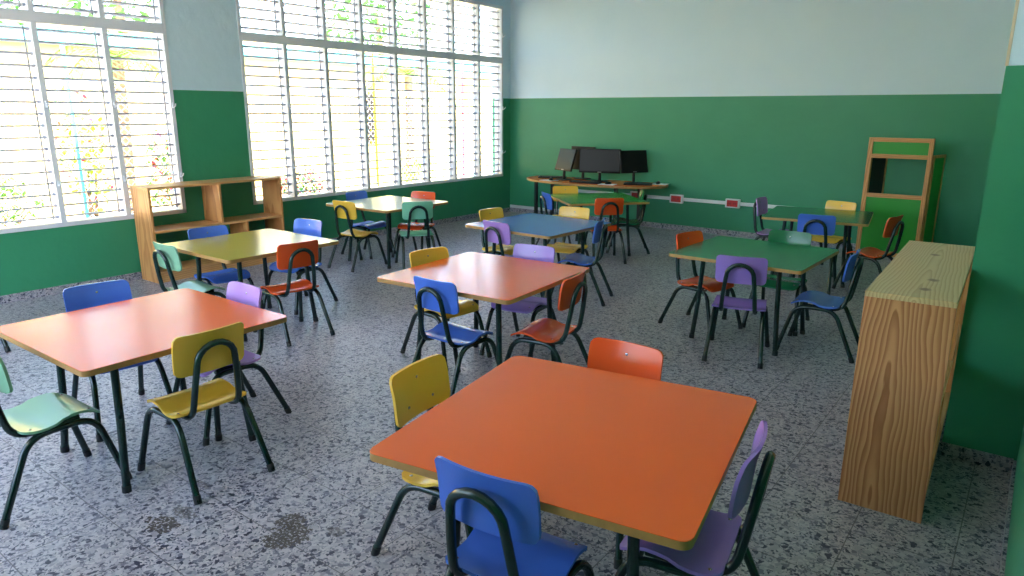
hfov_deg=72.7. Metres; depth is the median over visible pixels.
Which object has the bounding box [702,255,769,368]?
chair
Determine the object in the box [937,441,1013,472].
baseboard
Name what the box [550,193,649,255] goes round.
square table
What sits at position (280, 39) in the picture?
window
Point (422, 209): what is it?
chair
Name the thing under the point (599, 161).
monitor
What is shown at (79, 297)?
chair
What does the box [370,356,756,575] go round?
square table
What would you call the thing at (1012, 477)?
baseboard
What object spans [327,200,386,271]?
chair
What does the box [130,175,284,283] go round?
bookcase
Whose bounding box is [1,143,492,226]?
ground
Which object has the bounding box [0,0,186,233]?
window
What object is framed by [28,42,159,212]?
palm tree
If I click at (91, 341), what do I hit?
square table
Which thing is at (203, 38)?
wall
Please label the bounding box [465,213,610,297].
square table
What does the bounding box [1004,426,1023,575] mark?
wall
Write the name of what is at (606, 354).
chair
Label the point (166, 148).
bush
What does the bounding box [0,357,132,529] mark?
chair
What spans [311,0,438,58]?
tree
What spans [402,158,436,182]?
bush
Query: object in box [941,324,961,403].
shelf
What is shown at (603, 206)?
chair
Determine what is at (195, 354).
chair
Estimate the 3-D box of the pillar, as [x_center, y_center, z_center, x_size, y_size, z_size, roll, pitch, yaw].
[2.322,-0.841,3.031,0.294,3.350,0.437,11,18,36]
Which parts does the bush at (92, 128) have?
stem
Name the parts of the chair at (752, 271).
leg, leg, seat, backrest, leg, leg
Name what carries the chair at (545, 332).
on the floor
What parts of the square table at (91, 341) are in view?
leg, leg, leg, leg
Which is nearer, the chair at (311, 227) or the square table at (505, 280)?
the square table at (505, 280)
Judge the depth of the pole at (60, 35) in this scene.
8.76 m
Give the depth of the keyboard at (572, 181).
9.67 m
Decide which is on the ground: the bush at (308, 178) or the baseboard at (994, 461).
the bush at (308, 178)
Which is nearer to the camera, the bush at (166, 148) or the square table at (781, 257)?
the square table at (781, 257)
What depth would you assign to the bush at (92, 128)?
9.62 m
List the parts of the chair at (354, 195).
leg, backrest, leg, seat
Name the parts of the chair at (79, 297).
leg, leg, backrest, seat, leg, leg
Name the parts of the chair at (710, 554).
leg, seat, leg, backrest, leg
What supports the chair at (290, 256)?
on the floor
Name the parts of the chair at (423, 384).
leg, backrest, seat, leg, leg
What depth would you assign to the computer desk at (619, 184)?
9.79 m
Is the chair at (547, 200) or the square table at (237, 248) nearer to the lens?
the square table at (237, 248)
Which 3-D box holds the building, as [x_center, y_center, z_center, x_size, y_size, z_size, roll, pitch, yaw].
[-6.280,-3.140,13.255,1.150,2.950,18.400,11,18,36]
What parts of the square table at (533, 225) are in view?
leg, leg, leg, leg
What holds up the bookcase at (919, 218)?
on the floor
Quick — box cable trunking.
[578,189,792,208]
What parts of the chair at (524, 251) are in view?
leg, leg, seat, backrest, leg, leg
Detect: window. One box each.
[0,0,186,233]
[235,0,505,204]
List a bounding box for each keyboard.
[538,176,566,177]
[569,180,601,183]
[623,182,651,185]
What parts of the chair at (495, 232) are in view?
backrest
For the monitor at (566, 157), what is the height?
0.441 m
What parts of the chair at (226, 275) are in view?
backrest, leg, seat, leg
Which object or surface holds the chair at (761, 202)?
on the floor
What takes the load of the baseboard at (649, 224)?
attached to the wall at (780, 101)
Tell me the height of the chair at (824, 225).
0.712 m
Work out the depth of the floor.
3.37 m
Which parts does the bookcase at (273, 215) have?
panel, shelf, shelf, panel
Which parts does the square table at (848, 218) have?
leg, leg, leg, leg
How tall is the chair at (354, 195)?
0.712 m
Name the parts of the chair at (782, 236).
leg, leg, seat, backrest, leg, leg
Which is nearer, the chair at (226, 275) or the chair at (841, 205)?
the chair at (226, 275)
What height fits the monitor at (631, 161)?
0.445 m
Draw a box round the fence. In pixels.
[0,78,492,225]
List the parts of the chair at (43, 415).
backrest, leg, seat, leg, leg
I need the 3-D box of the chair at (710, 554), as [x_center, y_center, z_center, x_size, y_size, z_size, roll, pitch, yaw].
[0.551,0.752,2.118,0.510,0.712,0.412,8,16,27]
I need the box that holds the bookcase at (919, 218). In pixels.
[855,137,945,256]
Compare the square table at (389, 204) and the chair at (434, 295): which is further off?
the square table at (389, 204)
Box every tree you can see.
[0,0,24,25]
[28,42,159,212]
[33,0,154,36]
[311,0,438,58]
[356,62,458,182]
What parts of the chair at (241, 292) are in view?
leg, leg, seat, backrest, leg, leg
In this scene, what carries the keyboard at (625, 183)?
on the computer desk at (619, 184)
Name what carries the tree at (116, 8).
on the ground
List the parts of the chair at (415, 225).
leg, leg, seat, backrest, leg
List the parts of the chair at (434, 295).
leg, backrest, leg, seat, leg, leg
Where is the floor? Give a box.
[0,212,1010,575]
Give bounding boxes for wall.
[0,0,510,295]
[510,0,1015,245]
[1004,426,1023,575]
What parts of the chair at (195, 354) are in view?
leg, leg, seat, backrest, leg, leg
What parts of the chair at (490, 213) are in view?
backrest, seat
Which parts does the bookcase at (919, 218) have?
post, wing panel, panel, rail, rail, header panel, rail, post, wing panel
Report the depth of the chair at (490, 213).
6.55 m
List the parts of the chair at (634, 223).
leg, leg, seat, leg, backrest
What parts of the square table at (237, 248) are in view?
leg, leg, leg, leg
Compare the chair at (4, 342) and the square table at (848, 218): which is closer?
the chair at (4, 342)
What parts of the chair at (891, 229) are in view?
leg, seat, leg, backrest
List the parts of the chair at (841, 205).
seat, leg, backrest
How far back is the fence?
10.96 m
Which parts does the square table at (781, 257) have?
leg, leg, leg, leg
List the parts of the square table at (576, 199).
leg, leg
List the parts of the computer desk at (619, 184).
leg, leg, leg, leg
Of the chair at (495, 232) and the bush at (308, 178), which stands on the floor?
the chair at (495, 232)
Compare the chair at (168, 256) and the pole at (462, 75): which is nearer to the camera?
the chair at (168, 256)
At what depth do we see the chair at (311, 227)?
5.85 m
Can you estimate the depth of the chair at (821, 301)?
4.68 m
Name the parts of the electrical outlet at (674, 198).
socket plate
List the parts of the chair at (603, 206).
leg, seat, backrest, leg, leg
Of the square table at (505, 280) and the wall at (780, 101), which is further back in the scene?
the wall at (780, 101)
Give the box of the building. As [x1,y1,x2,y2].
[0,24,491,221]
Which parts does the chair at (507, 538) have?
leg, backrest, seat, leg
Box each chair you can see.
[0,337,10,352]
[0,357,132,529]
[62,279,177,441]
[137,322,275,504]
[153,241,225,298]
[166,281,291,445]
[187,225,254,295]
[253,240,334,346]
[263,218,337,314]
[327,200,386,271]
[341,190,395,258]
[371,354,473,555]
[391,191,440,257]
[395,201,434,269]
[400,246,491,370]
[412,276,496,396]
[435,456,594,575]
[473,220,542,300]
[479,207,514,254]
[479,243,562,357]
[504,270,587,363]
[535,191,580,244]
[547,206,592,278]
[549,186,586,244]
[551,218,612,306]
[585,198,626,263]
[587,337,663,569]
[605,190,649,253]
[615,420,775,575]
[658,231,742,328]
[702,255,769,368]
[742,230,811,335]
[753,197,788,240]
[778,249,863,363]
[787,213,836,294]
[811,200,856,276]
[832,215,903,288]
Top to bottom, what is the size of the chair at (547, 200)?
0.712 m
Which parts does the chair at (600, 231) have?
seat, leg, backrest, leg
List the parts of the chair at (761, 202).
leg, backrest, seat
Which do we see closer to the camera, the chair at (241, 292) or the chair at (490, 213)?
the chair at (241, 292)
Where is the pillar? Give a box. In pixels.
[942,0,1023,460]
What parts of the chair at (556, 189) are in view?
backrest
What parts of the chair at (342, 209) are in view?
leg, backrest, leg, seat, leg, leg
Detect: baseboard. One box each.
[0,207,509,303]
[510,204,855,248]
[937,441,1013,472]
[999,460,1016,575]
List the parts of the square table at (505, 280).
leg, leg, leg, leg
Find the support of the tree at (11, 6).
on the ground
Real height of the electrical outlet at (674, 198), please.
0.116 m
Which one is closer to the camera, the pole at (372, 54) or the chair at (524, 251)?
the chair at (524, 251)
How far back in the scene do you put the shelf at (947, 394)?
3.46 m
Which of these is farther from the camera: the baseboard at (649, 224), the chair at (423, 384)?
the baseboard at (649, 224)
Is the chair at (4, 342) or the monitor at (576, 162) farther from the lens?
the monitor at (576, 162)
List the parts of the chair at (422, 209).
leg, leg, seat, backrest, leg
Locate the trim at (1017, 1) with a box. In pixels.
[1005,0,1018,65]
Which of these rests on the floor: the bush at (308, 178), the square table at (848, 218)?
the square table at (848, 218)
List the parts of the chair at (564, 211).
seat, backrest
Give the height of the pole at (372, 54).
2.714 m
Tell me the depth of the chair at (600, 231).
5.92 m
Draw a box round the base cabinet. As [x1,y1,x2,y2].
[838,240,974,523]
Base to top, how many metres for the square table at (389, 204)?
0.636 m
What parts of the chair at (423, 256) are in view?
leg, backrest, leg, seat, leg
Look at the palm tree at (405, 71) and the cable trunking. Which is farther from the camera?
the palm tree at (405, 71)
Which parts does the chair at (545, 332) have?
leg, leg, seat, leg, backrest, leg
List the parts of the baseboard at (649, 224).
skirting raceway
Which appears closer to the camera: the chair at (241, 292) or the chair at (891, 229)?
the chair at (241, 292)
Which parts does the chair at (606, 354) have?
leg, backrest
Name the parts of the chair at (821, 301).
leg, leg, seat, leg, leg, backrest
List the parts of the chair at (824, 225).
backrest, leg, leg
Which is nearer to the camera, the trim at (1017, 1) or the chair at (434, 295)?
the trim at (1017, 1)
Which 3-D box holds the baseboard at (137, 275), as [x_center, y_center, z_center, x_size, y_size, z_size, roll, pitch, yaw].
[-3.224,-0.259,7.332,0.012,0.066,10.600,11,18,36]
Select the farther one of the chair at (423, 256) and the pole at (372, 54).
the pole at (372, 54)
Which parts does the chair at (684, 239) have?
leg, backrest, leg, leg, seat, leg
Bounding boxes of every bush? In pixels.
[0,176,44,226]
[54,92,114,216]
[141,127,174,208]
[281,169,325,195]
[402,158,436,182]
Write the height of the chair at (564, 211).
0.712 m
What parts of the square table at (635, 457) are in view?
leg, leg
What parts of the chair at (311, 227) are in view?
leg, seat, leg, backrest, leg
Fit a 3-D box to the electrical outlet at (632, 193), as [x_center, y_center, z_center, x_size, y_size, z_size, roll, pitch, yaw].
[1.788,-1.325,9.974,0.190,0.116,0.052,11,18,36]
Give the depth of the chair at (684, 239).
5.28 m
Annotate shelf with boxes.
[926,392,949,492]
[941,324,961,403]
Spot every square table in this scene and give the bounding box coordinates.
[0,288,286,493]
[164,229,338,341]
[326,195,447,268]
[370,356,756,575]
[377,252,588,365]
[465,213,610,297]
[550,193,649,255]
[669,236,838,355]
[762,206,872,287]
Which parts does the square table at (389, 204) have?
leg, leg, leg, leg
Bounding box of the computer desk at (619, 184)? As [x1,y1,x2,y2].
[527,176,667,227]
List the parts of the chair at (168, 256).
backrest, seat, leg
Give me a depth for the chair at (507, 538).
1.85 m
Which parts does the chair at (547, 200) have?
backrest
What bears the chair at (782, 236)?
on the floor
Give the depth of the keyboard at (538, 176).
10.40 m
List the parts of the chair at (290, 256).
leg, leg, seat, backrest, leg, leg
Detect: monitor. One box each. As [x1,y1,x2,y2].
[555,148,576,180]
[571,146,595,179]
[579,149,620,181]
[619,150,647,182]
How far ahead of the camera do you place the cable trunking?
9.50 m
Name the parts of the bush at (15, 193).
stem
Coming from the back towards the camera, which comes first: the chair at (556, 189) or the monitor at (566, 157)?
the monitor at (566, 157)
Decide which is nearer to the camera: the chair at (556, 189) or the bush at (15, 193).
the chair at (556, 189)
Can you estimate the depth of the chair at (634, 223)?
8.05 m
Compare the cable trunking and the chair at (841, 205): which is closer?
the chair at (841, 205)
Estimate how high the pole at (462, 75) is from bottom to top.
2.714 m
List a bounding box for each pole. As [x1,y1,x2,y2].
[57,26,88,217]
[371,53,378,185]
[461,61,464,176]
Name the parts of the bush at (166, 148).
stem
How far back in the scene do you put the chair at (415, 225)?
7.88 m

